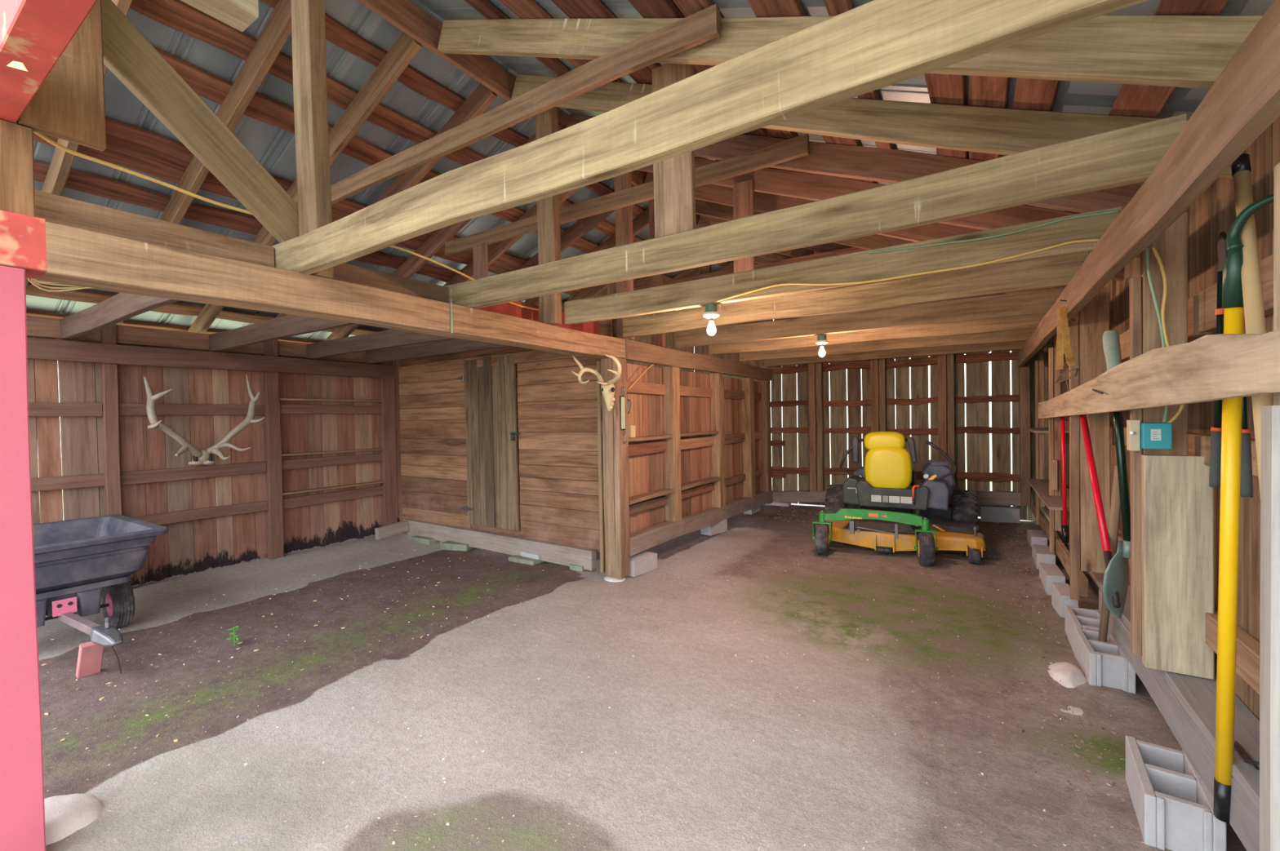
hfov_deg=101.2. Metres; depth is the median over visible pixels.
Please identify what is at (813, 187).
rafter
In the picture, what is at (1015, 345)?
joist
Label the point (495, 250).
rafter
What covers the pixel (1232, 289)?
pole
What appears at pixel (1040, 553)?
concrete block
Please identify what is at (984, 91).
roof purlin
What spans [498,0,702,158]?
purlin
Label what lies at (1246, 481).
loppers
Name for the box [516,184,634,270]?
rafter
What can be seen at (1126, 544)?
socket
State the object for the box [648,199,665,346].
strut
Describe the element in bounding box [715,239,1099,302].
cable
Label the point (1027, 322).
joist
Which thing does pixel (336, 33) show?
purlin
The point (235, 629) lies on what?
seedling
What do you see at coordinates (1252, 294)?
wooden pole
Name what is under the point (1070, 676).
stone
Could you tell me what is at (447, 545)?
concrete block
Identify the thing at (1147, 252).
cable
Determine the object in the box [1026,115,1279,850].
wall
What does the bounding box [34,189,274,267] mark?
board
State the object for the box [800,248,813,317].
strut
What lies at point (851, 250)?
tie
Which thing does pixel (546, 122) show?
strut
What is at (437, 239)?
rafter
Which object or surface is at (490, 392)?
door
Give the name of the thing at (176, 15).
purlin
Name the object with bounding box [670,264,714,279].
rafter
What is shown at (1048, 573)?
concrete block
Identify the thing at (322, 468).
wall
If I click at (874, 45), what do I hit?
joist
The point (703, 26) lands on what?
roof beam
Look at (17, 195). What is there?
wooden post
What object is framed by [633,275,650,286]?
rafter
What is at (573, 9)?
purlin
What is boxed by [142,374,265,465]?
antler mount
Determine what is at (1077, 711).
lime patch
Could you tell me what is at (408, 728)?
pebbles
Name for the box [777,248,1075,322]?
rafter
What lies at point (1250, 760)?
wire
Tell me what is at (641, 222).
rafter
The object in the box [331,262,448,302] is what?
board
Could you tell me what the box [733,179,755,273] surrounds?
strut
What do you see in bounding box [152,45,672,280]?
purlin
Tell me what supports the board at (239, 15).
attached to the ceiling
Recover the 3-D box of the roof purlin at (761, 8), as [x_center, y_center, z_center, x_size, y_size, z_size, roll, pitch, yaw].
[1.709,-1.771,3.973,0.211,0.114,8.380,0,1,32]
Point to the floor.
(836, 775)
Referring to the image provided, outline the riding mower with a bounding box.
[812,431,986,566]
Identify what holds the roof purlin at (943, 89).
on the rafter at (757, 260)
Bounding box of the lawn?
[771,426,1012,506]
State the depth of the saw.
3.07 m
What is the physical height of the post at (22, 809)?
2.090 m
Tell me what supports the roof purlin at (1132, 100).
on the rafter at (813, 187)
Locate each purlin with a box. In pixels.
[15,117,672,315]
[26,281,382,335]
[26,310,322,344]
[34,160,564,304]
[129,0,698,275]
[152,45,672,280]
[259,0,729,266]
[463,0,570,76]
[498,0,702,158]
[551,0,719,160]
[627,0,793,171]
[672,0,818,174]
[746,0,876,183]
[822,0,894,149]
[924,73,968,159]
[968,75,1010,160]
[1013,78,1060,205]
[1063,0,1228,213]
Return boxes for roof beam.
[330,3,720,204]
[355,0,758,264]
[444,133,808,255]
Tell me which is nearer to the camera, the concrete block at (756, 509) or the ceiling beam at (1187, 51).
the ceiling beam at (1187, 51)
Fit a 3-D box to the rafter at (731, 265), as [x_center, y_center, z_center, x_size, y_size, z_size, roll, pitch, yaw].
[0.001,-1.780,9.278,4.047,1.783,0.056,0,1,32]
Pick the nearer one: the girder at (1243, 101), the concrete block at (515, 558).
the girder at (1243, 101)
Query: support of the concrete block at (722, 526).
on the floor
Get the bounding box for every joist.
[59,292,181,339]
[208,315,356,351]
[272,0,1150,275]
[306,328,457,359]
[365,338,514,364]
[444,113,1186,308]
[564,206,1121,324]
[622,252,1088,337]
[675,287,1062,348]
[708,313,1045,355]
[739,328,1035,361]
[764,340,1026,367]
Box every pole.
[1213,194,1273,823]
[1231,153,1273,495]
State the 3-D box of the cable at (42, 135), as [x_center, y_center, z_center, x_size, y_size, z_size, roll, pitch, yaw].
[-1.479,-1.021,3.215,0.016,0.253,2.956,0,1,32]
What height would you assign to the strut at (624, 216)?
1.634 m
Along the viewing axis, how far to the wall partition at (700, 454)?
6.23 m
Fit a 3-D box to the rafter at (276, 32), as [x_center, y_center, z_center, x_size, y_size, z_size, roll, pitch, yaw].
[-3.416,-1.633,3.894,4.046,1.786,0.055,0,1,32]
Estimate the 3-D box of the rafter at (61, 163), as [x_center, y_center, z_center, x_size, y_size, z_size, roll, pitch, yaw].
[-3.743,-1.619,3.379,4.044,1.789,0.055,0,1,32]
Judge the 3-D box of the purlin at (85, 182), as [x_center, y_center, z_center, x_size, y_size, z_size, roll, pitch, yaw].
[-2.054,-1.739,6.361,0.204,0.108,8.380,0,1,32]
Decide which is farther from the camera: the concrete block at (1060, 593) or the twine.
the concrete block at (1060, 593)
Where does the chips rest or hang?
on the floor
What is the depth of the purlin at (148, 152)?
3.63 m
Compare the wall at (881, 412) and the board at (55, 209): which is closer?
the board at (55, 209)
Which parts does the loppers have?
handle, blade, handle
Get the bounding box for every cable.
[33,131,539,311]
[628,364,653,390]
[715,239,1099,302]
[868,209,1119,253]
[1145,246,1168,422]
[1151,246,1184,422]
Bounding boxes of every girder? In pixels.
[0,210,625,359]
[1017,290,1073,368]
[1063,0,1279,316]
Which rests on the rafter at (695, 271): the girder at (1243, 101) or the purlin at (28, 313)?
the purlin at (28, 313)
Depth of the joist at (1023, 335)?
6.07 m
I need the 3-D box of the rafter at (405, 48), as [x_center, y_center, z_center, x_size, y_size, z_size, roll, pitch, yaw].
[-3.088,-1.644,4.407,4.043,1.792,0.052,0,1,32]
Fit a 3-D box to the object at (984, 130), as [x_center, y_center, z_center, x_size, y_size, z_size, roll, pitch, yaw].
[0.765,-1.703,2.851,4.007,1.780,0.056,0,1,32]
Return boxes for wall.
[26,315,402,587]
[374,311,612,573]
[626,286,1052,521]
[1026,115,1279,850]
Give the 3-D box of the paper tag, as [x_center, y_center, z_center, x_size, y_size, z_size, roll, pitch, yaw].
[-0.088,0.058,5.033,0.055,0.114,0.080,0,1,32]
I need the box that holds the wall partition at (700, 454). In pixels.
[623,339,773,556]
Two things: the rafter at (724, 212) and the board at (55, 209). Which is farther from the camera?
the rafter at (724, 212)
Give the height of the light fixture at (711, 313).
0.199 m
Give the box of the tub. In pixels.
[32,514,168,593]
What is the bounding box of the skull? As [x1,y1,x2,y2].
[571,354,621,412]
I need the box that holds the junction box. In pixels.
[1126,420,1172,451]
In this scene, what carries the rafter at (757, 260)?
attached to the wall at (1166, 629)
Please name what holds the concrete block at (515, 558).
on the floor
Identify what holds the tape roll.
hanging from the wall partition at (700, 454)
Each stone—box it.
[44,793,103,845]
[604,576,626,582]
[1048,662,1087,688]
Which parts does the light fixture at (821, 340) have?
bulb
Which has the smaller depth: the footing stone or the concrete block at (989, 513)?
the footing stone
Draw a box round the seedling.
[226,626,242,646]
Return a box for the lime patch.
[1060,706,1083,715]
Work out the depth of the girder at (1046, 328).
4.25 m
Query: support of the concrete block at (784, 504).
on the floor
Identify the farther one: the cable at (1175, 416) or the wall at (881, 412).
the wall at (881, 412)
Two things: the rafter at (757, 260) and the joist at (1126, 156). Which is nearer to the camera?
the joist at (1126, 156)
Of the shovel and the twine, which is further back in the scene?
the twine
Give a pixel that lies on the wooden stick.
(1115, 508)
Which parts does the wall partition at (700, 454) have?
wall plate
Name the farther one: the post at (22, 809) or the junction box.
the junction box
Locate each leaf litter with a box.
[767,506,1003,538]
[979,525,1124,800]
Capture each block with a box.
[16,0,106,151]
[411,535,439,545]
[440,541,475,551]
[508,555,544,565]
[520,551,541,559]
[569,564,586,572]
[627,551,657,577]
[700,519,727,536]
[743,506,760,514]
[764,502,791,506]
[980,505,1020,523]
[1026,529,1047,546]
[1031,544,1055,568]
[1039,563,1065,595]
[1051,582,1078,617]
[1064,605,1109,653]
[1074,626,1135,693]
[1125,735,1226,850]
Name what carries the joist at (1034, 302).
on the girder at (1046, 328)
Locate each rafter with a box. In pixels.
[25,0,132,288]
[115,0,291,325]
[186,31,422,333]
[275,83,497,318]
[324,133,535,341]
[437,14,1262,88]
[443,187,579,286]
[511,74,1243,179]
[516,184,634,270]
[524,208,648,306]
[561,284,607,311]
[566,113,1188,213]
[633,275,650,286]
[635,157,1140,257]
[644,172,1124,281]
[647,260,733,315]
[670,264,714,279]
[695,199,1066,290]
[697,214,1049,293]
[755,256,1053,337]
[757,253,966,301]
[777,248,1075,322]
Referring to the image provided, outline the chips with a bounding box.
[41,550,544,742]
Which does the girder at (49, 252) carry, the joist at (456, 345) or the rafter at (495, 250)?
the joist at (456, 345)
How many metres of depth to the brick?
3.17 m
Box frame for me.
[35,574,130,600]
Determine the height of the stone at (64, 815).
0.155 m
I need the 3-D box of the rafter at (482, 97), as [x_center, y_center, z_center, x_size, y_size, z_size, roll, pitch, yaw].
[-2.751,-1.660,4.939,4.046,1.784,0.055,0,1,32]
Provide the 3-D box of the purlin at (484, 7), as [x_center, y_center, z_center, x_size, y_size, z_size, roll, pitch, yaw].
[0.281,-2.445,4.860,0.143,0.086,8.380,0,1,32]
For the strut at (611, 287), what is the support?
on the wall partition at (700, 454)
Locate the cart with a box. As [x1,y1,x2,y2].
[32,514,168,673]
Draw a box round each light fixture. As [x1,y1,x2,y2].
[702,303,719,335]
[815,334,828,357]
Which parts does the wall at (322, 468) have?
wall plate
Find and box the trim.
[0,0,97,124]
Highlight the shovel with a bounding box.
[1102,329,1130,618]
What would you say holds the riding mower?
on the floor
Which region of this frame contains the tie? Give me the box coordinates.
[601,247,868,296]
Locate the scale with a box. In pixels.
[619,386,626,444]
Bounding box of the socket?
[1122,540,1130,559]
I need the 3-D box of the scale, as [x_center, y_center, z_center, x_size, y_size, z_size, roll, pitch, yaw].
[-0.153,-0.099,4.809,0.020,0.529,0.070,0,1,32]
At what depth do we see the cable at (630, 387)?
5.20 m
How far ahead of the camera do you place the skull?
4.64 m
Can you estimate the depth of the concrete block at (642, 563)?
5.04 m
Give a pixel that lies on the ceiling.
(273, 147)
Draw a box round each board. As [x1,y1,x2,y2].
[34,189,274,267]
[180,0,258,31]
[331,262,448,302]
[476,301,599,334]
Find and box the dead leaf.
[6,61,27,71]
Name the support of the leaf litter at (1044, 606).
on the floor
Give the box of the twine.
[449,302,453,333]
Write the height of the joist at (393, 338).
0.175 m
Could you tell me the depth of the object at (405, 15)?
3.41 m
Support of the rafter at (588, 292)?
attached to the ceiling
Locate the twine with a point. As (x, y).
(451, 317)
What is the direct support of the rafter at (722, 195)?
attached to the wall at (1166, 629)
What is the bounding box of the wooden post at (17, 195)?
[0,119,35,217]
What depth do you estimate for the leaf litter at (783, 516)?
7.48 m
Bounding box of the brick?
[75,641,103,678]
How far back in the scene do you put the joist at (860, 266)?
2.92 m
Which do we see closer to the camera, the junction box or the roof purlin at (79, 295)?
the junction box
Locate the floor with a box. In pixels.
[37,502,1246,850]
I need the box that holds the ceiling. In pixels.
[26,0,1274,341]
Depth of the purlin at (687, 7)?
2.35 m
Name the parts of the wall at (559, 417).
sill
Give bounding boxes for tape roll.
[626,399,631,414]
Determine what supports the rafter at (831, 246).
on the wall at (1166, 629)
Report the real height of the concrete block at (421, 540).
0.070 m
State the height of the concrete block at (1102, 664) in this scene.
0.197 m
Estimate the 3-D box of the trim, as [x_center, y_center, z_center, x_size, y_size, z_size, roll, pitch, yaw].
[-2.153,-1.167,1.754,7.500,0.252,0.103,0,1,32]
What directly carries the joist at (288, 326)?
on the girder at (49, 252)
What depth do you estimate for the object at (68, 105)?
1.94 m
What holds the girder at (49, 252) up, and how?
on the post at (22, 809)
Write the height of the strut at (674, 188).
1.020 m
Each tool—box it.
[1060,416,1069,543]
[1079,414,1120,608]
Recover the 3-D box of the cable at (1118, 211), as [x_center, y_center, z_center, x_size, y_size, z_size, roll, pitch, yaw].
[1.686,-0.938,2.603,1.031,0.038,0.011,0,1,32]
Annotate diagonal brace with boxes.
[101,0,298,243]
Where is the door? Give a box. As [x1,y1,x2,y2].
[457,355,519,531]
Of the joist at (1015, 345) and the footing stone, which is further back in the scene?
the joist at (1015, 345)
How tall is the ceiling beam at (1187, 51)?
1.777 m
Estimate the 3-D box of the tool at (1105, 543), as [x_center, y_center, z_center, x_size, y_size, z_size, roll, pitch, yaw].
[2.530,0.393,2.909,0.034,0.950,0.947,0,1,32]
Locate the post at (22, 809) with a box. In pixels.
[0,265,45,850]
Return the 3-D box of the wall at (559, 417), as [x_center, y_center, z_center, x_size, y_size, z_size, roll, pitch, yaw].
[-1.812,0.130,5.755,3.370,2.586,0.535,0,1,32]
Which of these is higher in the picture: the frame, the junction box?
the junction box
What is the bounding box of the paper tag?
[627,425,635,437]
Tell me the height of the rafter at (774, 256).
1.770 m
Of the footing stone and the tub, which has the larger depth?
the footing stone
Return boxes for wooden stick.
[1097,465,1120,642]
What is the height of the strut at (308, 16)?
1.634 m
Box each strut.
[291,0,333,278]
[472,242,488,279]
[535,106,561,325]
[607,282,617,337]
[613,172,635,340]
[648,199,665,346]
[652,63,696,238]
[698,222,713,356]
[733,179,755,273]
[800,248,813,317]
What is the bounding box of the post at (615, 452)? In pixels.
[600,357,629,578]
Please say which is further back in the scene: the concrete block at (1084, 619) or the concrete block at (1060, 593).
the concrete block at (1060, 593)
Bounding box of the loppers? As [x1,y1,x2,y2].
[1208,231,1253,497]
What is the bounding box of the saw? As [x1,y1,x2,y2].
[1054,299,1078,391]
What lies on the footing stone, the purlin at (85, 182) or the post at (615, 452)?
the post at (615, 452)
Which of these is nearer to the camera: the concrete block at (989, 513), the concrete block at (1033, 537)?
the concrete block at (1033, 537)
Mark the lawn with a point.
(990, 434)
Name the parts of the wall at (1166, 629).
sill, sill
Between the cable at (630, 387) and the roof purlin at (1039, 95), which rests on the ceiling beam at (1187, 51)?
the roof purlin at (1039, 95)
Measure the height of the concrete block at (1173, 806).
0.197 m
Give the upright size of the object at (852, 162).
1.774 m
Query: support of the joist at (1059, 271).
on the girder at (1243, 101)
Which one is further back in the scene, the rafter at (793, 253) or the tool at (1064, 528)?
the rafter at (793, 253)
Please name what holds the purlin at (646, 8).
on the rafter at (724, 212)
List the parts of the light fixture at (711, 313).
bulb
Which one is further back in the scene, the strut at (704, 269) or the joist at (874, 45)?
the strut at (704, 269)
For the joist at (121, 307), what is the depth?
3.66 m
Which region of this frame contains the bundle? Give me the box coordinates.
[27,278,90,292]
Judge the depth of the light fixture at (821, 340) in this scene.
4.81 m
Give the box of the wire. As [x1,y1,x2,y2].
[1234,741,1259,770]
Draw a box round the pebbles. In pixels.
[114,546,1066,849]
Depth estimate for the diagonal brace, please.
2.32 m
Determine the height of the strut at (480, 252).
0.725 m
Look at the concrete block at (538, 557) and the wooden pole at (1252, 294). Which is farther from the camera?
the concrete block at (538, 557)
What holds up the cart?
on the floor

